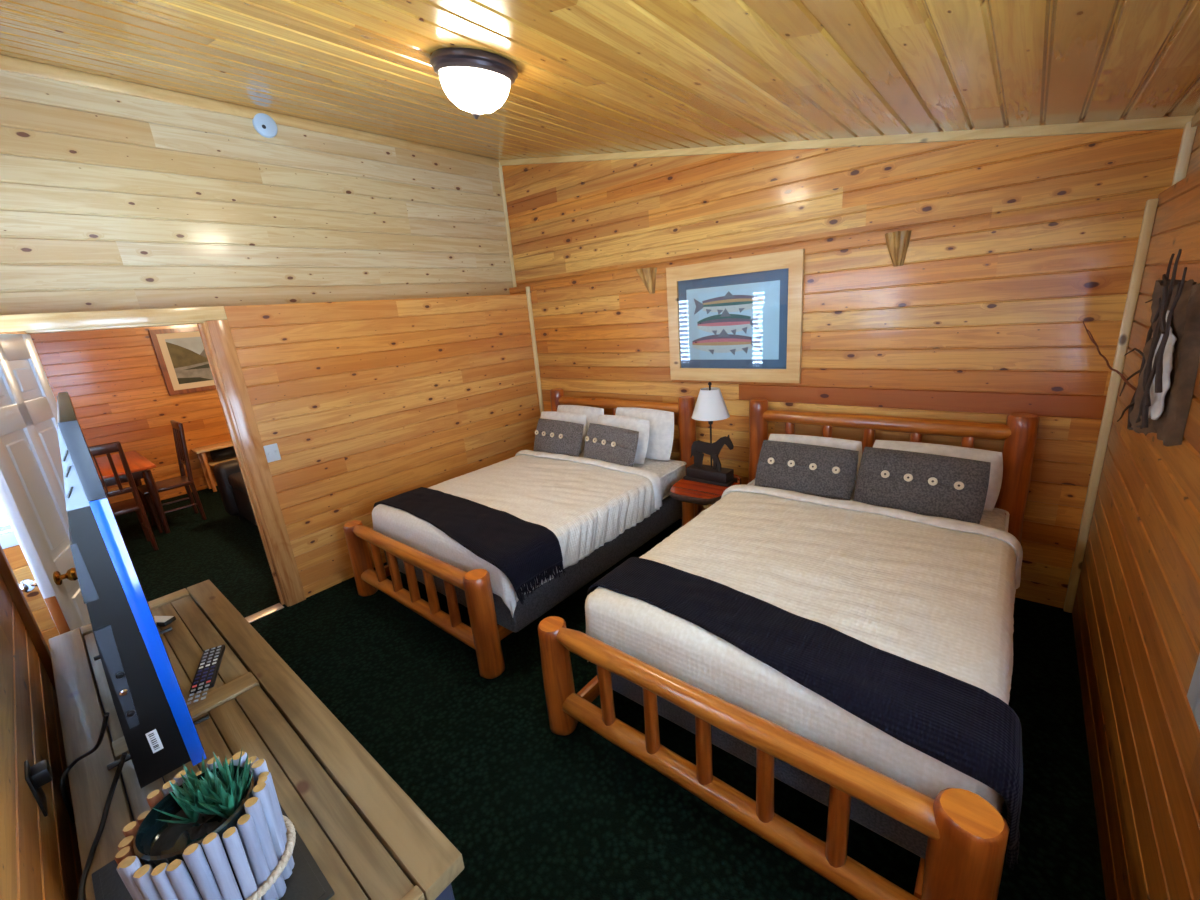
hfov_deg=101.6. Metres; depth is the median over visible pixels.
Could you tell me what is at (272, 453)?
light switch
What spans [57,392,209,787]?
television
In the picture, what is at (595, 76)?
ceiling
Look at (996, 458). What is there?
pillow
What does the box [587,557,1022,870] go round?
throw blanket
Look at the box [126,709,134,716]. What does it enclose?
socket
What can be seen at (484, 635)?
bed
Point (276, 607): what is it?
threshold
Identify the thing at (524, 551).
throw blanket
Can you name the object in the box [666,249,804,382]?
framed picture
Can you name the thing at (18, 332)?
trim
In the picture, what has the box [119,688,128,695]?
socket
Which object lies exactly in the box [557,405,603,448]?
pillow
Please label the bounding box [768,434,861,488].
pillow
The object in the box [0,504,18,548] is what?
window
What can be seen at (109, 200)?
wall
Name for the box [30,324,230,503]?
wall
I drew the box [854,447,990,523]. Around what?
cushion
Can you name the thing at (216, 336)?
trim
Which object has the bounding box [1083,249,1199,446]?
wall art
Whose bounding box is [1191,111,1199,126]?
trim
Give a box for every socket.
[115,671,124,678]
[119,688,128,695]
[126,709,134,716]
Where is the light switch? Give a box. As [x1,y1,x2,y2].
[263,443,280,462]
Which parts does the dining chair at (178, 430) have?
leg, leg, seat, rail, leg, leg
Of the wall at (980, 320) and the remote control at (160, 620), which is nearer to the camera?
the remote control at (160, 620)
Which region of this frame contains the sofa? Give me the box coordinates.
[213,459,256,524]
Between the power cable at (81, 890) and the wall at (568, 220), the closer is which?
the power cable at (81, 890)
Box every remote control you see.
[154,616,175,625]
[187,644,224,704]
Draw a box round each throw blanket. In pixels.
[373,487,565,604]
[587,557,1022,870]
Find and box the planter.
[114,750,295,899]
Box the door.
[0,334,90,634]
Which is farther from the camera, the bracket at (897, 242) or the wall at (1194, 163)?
the bracket at (897, 242)
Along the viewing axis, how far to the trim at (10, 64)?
3.13 m
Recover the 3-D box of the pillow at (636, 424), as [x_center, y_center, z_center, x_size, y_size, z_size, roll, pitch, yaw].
[0.171,-0.098,4.139,0.600,0.361,0.166,11,22,44]
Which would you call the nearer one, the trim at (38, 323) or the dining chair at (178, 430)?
the trim at (38, 323)
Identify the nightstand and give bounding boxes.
[669,474,740,526]
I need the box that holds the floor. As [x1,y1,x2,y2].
[116,486,1105,899]
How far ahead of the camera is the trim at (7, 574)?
1.93 m
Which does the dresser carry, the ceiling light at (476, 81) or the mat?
the mat
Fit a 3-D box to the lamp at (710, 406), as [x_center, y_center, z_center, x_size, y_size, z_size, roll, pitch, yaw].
[0.821,-0.135,3.618,0.376,0.742,0.276,9,21,39]
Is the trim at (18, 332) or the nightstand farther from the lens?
the nightstand
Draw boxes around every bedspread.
[372,450,661,617]
[585,484,1022,813]
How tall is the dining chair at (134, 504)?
1.110 m
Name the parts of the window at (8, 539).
pane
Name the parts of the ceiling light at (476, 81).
lamp shade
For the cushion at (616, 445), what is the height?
0.318 m
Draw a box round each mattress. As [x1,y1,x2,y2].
[579,449,685,499]
[747,479,1009,531]
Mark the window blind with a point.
(2, 514)
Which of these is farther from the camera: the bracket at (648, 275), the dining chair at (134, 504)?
the dining chair at (134, 504)
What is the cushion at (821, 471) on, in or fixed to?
on the mattress at (997, 519)
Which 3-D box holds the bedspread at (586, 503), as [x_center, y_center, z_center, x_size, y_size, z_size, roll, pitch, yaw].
[-0.610,0.447,3.647,1.613,0.413,1.532,9,21,39]
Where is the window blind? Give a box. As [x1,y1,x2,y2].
[0,503,11,531]
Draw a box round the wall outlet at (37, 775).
[24,760,52,816]
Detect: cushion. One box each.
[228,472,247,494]
[533,418,583,456]
[583,423,638,466]
[754,440,858,499]
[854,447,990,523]
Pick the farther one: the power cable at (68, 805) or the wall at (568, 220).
the wall at (568, 220)
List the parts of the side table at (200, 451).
leg, leg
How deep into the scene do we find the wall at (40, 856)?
1.23 m
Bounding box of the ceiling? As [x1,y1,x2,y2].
[0,0,1199,159]
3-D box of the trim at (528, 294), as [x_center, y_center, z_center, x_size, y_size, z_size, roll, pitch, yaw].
[-0.643,-0.606,5.253,0.034,2.188,0.034,9,21,39]
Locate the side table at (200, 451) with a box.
[190,440,236,491]
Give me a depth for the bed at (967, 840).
1.69 m
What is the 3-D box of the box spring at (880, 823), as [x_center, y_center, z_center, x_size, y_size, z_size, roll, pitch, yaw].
[1.151,0.830,2.575,1.443,0.240,1.975,9,21,39]
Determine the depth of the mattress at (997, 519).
2.65 m
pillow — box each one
[540,411,585,452]
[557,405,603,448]
[597,415,649,463]
[615,407,673,460]
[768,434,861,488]
[873,440,1002,511]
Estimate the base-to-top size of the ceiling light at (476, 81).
0.240 m
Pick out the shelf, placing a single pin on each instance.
(211, 463)
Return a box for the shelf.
[208,457,236,465]
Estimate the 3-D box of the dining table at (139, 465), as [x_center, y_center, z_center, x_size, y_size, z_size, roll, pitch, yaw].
[-5.257,0.531,5.279,1.300,0.750,0.720,9,21,39]
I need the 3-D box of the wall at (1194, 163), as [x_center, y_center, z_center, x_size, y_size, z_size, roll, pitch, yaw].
[1.413,-0.864,0.737,0.060,0.420,3.985,9,21,39]
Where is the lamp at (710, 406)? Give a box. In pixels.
[683,382,736,486]
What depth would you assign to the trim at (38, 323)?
2.71 m
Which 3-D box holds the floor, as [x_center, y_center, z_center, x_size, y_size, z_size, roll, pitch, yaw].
[-1.861,1.011,4.103,9.000,0.080,4.700,9,21,39]
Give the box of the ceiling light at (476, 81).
[430,47,517,119]
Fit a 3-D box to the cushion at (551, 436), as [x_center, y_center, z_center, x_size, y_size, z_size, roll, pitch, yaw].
[-0.383,-0.102,4.419,0.560,0.316,0.174,9,21,39]
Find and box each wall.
[0,55,512,314]
[0,574,85,899]
[3,294,540,650]
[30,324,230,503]
[502,115,1191,286]
[509,194,1158,607]
[1072,169,1199,899]
[1186,124,1199,176]
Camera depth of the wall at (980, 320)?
2.90 m
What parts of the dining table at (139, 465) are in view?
leg, leg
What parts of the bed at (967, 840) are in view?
foot post, rail, foot rail, foot rail, head post, head rail, rail, foot post, head post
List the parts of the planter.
pot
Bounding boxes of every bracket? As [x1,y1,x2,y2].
[636,267,656,293]
[885,230,910,266]
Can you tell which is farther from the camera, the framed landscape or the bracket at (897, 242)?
the framed landscape
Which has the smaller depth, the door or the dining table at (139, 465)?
the door
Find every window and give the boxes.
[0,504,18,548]
[1187,653,1199,730]
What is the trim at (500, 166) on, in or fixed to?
attached to the wall at (568, 220)
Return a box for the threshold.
[245,603,283,622]
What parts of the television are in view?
panel, port panel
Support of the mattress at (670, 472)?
on the box spring at (544, 598)
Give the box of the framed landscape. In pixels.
[148,327,215,395]
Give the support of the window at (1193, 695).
in the wall at (1136, 610)
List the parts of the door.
knob, knob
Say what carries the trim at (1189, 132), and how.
attached to the wall at (568, 220)
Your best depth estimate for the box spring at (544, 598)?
3.17 m
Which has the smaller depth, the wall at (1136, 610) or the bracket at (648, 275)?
the wall at (1136, 610)
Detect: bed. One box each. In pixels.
[343,388,697,678]
[538,398,1039,899]
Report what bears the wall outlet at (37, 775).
attached to the wall at (40, 856)
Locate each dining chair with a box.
[90,441,157,550]
[137,420,206,532]
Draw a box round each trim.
[0,55,498,167]
[0,306,226,333]
[0,331,26,333]
[0,544,55,691]
[197,320,305,606]
[498,162,516,286]
[499,115,1194,165]
[526,286,543,414]
[1063,198,1158,612]
[1172,121,1196,185]
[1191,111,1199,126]
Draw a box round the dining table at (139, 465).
[96,451,169,533]
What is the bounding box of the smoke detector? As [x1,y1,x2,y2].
[252,113,277,137]
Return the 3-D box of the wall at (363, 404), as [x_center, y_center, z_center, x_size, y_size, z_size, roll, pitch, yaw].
[-2.129,-0.044,3.862,0.350,2.118,4.360,9,21,39]
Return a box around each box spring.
[384,495,681,632]
[596,665,927,858]
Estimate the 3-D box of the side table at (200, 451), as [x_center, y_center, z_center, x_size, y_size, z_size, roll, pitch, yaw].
[-5.092,0.199,6.705,0.330,0.580,0.630,9,21,39]
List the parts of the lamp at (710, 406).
stem, lamp shade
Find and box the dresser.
[48,580,463,899]
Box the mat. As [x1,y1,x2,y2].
[91,803,334,899]
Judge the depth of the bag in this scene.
6.60 m
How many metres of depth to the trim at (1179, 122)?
2.82 m
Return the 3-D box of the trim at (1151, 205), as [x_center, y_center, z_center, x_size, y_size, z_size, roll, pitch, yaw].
[2.629,-0.108,2.548,0.036,2.180,0.036,9,21,39]
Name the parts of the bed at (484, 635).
foot post, rail, foot rail, foot rail, foot post, rail, head post, head rail, head post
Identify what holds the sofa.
on the floor
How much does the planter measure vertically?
0.310 m
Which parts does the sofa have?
arm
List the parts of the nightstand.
leg, leg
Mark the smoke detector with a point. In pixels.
(263, 124)
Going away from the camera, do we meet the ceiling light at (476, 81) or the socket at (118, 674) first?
the socket at (118, 674)
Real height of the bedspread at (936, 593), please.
0.452 m
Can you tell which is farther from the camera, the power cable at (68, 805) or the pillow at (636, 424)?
the pillow at (636, 424)
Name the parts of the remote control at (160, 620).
plate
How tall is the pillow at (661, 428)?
0.408 m
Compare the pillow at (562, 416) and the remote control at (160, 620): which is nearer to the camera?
the remote control at (160, 620)
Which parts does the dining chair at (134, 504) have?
rail, rail, seat, leg, leg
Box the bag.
[210,446,235,461]
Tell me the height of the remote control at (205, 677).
0.022 m
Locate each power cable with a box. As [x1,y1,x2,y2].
[60,712,109,822]
[78,752,126,899]
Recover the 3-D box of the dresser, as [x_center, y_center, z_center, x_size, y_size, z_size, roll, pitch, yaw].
[-1.259,1.207,1.667,2.140,0.780,0.568,9,21,39]

